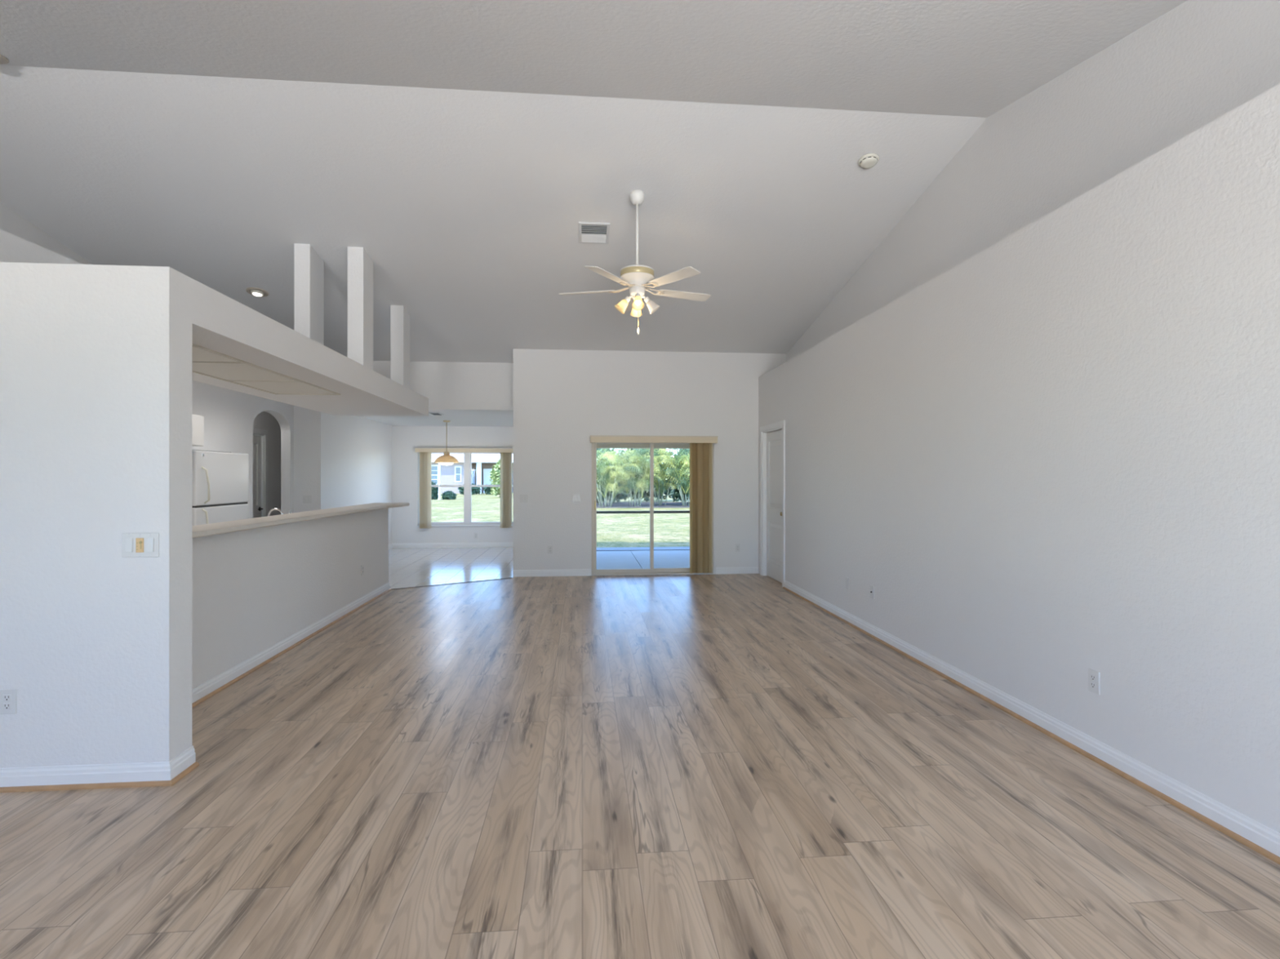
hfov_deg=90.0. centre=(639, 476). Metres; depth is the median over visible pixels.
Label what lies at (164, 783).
trim
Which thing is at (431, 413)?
ceiling vent
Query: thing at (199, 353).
diffuser
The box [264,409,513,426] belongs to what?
ceiling
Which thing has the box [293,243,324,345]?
pillar
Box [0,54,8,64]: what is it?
recessed light
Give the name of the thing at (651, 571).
door
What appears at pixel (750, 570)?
baseboard
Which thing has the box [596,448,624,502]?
shrub
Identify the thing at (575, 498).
light switch
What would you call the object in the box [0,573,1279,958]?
floor
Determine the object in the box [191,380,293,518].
wall
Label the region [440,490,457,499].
shrub
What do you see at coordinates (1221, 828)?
trim
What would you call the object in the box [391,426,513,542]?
wall
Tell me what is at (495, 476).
shrub
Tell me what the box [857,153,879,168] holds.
smoke detector
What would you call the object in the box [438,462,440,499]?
post
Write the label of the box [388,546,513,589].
floor tile
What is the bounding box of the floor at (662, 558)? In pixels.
[596,550,700,575]
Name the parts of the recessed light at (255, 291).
bulb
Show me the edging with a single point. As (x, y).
(631, 548)
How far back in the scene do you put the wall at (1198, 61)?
4.01 m
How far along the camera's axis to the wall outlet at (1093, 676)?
3.29 m
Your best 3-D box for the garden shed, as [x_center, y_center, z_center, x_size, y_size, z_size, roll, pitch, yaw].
[-15.180,0.460,57.104,0.860,2.180,1.030,0,0,-5]
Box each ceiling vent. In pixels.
[428,412,444,415]
[578,222,609,244]
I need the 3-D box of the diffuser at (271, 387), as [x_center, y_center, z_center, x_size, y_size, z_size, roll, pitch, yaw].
[-3.036,-0.767,5.510,0.540,0.005,0.800,0,0,-5]
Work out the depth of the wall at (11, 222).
6.00 m
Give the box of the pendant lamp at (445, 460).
[434,420,458,465]
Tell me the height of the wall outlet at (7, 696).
0.116 m
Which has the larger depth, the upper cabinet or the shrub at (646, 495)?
the shrub at (646, 495)
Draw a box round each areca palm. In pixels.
[596,448,644,506]
[602,448,677,506]
[618,448,689,505]
[642,448,689,506]
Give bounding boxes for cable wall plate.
[870,585,874,599]
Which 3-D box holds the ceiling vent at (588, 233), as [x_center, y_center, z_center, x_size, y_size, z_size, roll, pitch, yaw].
[-0.454,-2.402,6.319,0.300,0.077,0.356,0,0,-5]
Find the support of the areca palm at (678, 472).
on the garden bed
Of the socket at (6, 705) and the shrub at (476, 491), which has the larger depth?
the shrub at (476, 491)
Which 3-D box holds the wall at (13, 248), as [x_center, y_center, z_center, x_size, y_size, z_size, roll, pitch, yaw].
[-4.668,-1.143,6.292,2.130,0.295,6.570,0,0,-5]
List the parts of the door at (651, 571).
sliding panel, sliding panel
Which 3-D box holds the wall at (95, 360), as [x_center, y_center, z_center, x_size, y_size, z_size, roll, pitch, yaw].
[-3.832,0.228,2.978,3.200,2.445,0.180,0,0,-5]
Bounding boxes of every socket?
[3,694,11,701]
[3,702,11,709]
[1090,674,1096,681]
[1090,681,1096,688]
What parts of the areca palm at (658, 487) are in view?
stem, stem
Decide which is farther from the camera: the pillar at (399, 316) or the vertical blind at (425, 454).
the vertical blind at (425, 454)
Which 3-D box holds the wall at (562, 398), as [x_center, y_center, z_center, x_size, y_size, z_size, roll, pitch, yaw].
[0.177,-0.250,9.524,4.060,3.400,0.140,0,0,-5]
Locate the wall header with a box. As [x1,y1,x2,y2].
[373,360,513,410]
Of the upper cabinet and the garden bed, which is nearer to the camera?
the upper cabinet
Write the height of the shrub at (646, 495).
4.046 m
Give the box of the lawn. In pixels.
[431,484,689,547]
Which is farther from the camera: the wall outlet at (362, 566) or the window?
the window
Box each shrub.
[431,481,438,499]
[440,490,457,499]
[457,483,481,494]
[483,484,497,494]
[488,458,500,497]
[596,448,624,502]
[620,448,673,502]
[669,448,689,502]
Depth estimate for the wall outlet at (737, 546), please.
9.56 m
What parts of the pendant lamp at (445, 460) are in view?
lamp shade, lamp shade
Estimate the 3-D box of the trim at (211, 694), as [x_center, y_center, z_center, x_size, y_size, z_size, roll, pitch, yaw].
[-2.966,1.441,5.682,0.018,0.018,5.050,0,0,-5]
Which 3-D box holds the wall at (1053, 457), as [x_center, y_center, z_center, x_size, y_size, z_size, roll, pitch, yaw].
[2.556,-0.020,3.342,0.430,2.940,12.600,0,0,-5]
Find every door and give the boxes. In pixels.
[253,427,267,518]
[591,442,713,575]
[760,420,785,586]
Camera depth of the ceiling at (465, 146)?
4.99 m
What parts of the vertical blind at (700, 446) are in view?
valance trim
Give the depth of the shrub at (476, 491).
55.24 m
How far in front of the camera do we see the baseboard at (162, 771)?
2.99 m
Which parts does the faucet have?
spout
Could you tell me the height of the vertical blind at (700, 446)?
2.024 m
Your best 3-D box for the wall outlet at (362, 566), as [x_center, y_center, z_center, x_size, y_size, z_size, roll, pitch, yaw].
[-3.124,1.050,7.209,0.009,0.116,0.072,0,0,-5]
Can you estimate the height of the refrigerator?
1.725 m
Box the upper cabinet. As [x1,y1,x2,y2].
[191,413,204,446]
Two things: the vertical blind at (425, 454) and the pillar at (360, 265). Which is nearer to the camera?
the pillar at (360, 265)
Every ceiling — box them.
[0,0,1187,363]
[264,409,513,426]
[596,443,689,448]
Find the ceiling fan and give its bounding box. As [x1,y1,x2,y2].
[559,189,711,334]
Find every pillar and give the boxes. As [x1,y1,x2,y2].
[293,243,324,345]
[347,246,373,369]
[390,305,409,388]
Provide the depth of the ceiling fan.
5.67 m
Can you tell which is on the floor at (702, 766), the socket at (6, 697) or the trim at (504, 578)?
the trim at (504, 578)
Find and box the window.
[416,452,513,526]
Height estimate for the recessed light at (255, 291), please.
0.065 m
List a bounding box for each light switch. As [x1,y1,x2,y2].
[121,533,159,557]
[572,494,580,502]
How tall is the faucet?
0.252 m
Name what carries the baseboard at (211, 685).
attached to the wall at (253, 589)
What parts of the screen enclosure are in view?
sill rail, rail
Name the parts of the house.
pane, pane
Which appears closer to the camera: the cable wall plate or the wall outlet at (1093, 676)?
the wall outlet at (1093, 676)
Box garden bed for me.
[596,502,689,508]
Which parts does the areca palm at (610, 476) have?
stem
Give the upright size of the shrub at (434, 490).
1.387 m
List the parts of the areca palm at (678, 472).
stem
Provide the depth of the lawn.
22.74 m
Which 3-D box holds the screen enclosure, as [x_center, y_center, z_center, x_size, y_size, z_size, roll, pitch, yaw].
[0.388,0.470,13.037,4.790,2.100,0.050,0,0,-5]
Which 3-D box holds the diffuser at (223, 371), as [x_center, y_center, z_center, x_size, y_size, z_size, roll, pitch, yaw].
[-2.961,-0.767,4.678,0.540,0.005,0.830,0,0,-5]
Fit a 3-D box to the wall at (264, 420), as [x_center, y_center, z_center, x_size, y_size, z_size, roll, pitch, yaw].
[-5.463,0.120,9.890,1.170,2.660,4.320,0,0,-5]
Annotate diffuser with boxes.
[191,346,239,362]
[191,363,294,381]
[232,381,333,394]
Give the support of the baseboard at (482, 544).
attached to the wall at (405, 439)
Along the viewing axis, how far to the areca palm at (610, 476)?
32.28 m
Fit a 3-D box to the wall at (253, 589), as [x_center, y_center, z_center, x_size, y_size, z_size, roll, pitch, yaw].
[-3.056,0.916,5.674,0.130,1.068,5.050,0,0,-5]
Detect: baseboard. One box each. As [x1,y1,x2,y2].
[0,746,195,786]
[191,582,390,703]
[388,542,513,549]
[512,566,758,577]
[784,580,1279,857]
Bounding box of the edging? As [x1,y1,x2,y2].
[596,546,689,550]
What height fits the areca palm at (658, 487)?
3.597 m
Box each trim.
[0,762,199,792]
[191,588,391,707]
[391,577,511,590]
[782,586,1279,864]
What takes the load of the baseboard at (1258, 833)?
attached to the wall at (1053, 457)
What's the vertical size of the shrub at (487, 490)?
1.107 m
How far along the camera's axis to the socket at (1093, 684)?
3.30 m
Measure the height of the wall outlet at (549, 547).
0.116 m
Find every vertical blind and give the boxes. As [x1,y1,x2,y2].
[414,448,513,528]
[590,435,718,573]
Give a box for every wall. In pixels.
[0,202,92,264]
[0,229,82,264]
[0,262,191,768]
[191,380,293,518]
[191,507,388,688]
[253,411,280,515]
[293,405,391,544]
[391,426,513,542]
[513,349,786,575]
[758,83,1279,833]
[786,0,1279,361]
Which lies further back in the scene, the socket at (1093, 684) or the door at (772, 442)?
the door at (772, 442)
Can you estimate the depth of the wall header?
9.77 m
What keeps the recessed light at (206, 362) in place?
in the soffit
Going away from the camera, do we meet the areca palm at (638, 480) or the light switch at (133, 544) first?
the light switch at (133, 544)
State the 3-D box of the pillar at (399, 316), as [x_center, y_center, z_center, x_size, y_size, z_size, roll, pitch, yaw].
[-2.984,-1.547,7.970,0.155,1.105,0.290,0,0,-5]
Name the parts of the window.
sash, sash, sill, sash, sash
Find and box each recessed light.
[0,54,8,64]
[191,342,340,395]
[245,287,268,297]
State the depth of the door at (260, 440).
10.14 m
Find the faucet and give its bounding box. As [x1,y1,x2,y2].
[267,507,291,515]
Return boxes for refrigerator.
[191,450,248,525]
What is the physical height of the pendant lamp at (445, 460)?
0.825 m
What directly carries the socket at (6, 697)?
attached to the wall outlet at (7, 696)
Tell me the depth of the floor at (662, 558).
11.44 m
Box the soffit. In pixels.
[191,278,428,416]
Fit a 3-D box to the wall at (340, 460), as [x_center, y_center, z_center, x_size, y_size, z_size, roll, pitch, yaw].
[-5.107,0.120,11.117,0.480,2.660,3.740,0,0,-5]
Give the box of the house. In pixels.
[431,453,513,493]
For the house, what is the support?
on the lawn
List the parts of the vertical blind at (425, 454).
valance trim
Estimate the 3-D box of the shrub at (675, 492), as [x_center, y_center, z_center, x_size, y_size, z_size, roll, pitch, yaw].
[3.283,-0.459,37.436,3.446,4.030,2.221,0,0,-5]
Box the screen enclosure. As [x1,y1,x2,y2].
[596,511,689,551]
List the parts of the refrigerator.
handle, handle, door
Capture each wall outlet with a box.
[0,688,16,714]
[360,564,364,575]
[547,545,552,553]
[735,544,740,551]
[1088,668,1099,694]
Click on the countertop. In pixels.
(211, 529)
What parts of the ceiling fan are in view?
blade, blade, blade arm, lamp shade, blade arm, lamp arm, blade, lamp shade, bulb, lamp shade, lamp arm, blade arm, lamp shade, blade arm, blade, blade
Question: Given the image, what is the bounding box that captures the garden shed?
[471,469,475,484]
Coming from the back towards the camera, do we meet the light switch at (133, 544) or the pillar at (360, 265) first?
the pillar at (360, 265)
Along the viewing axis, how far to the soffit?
4.68 m
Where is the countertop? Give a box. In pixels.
[191,502,409,538]

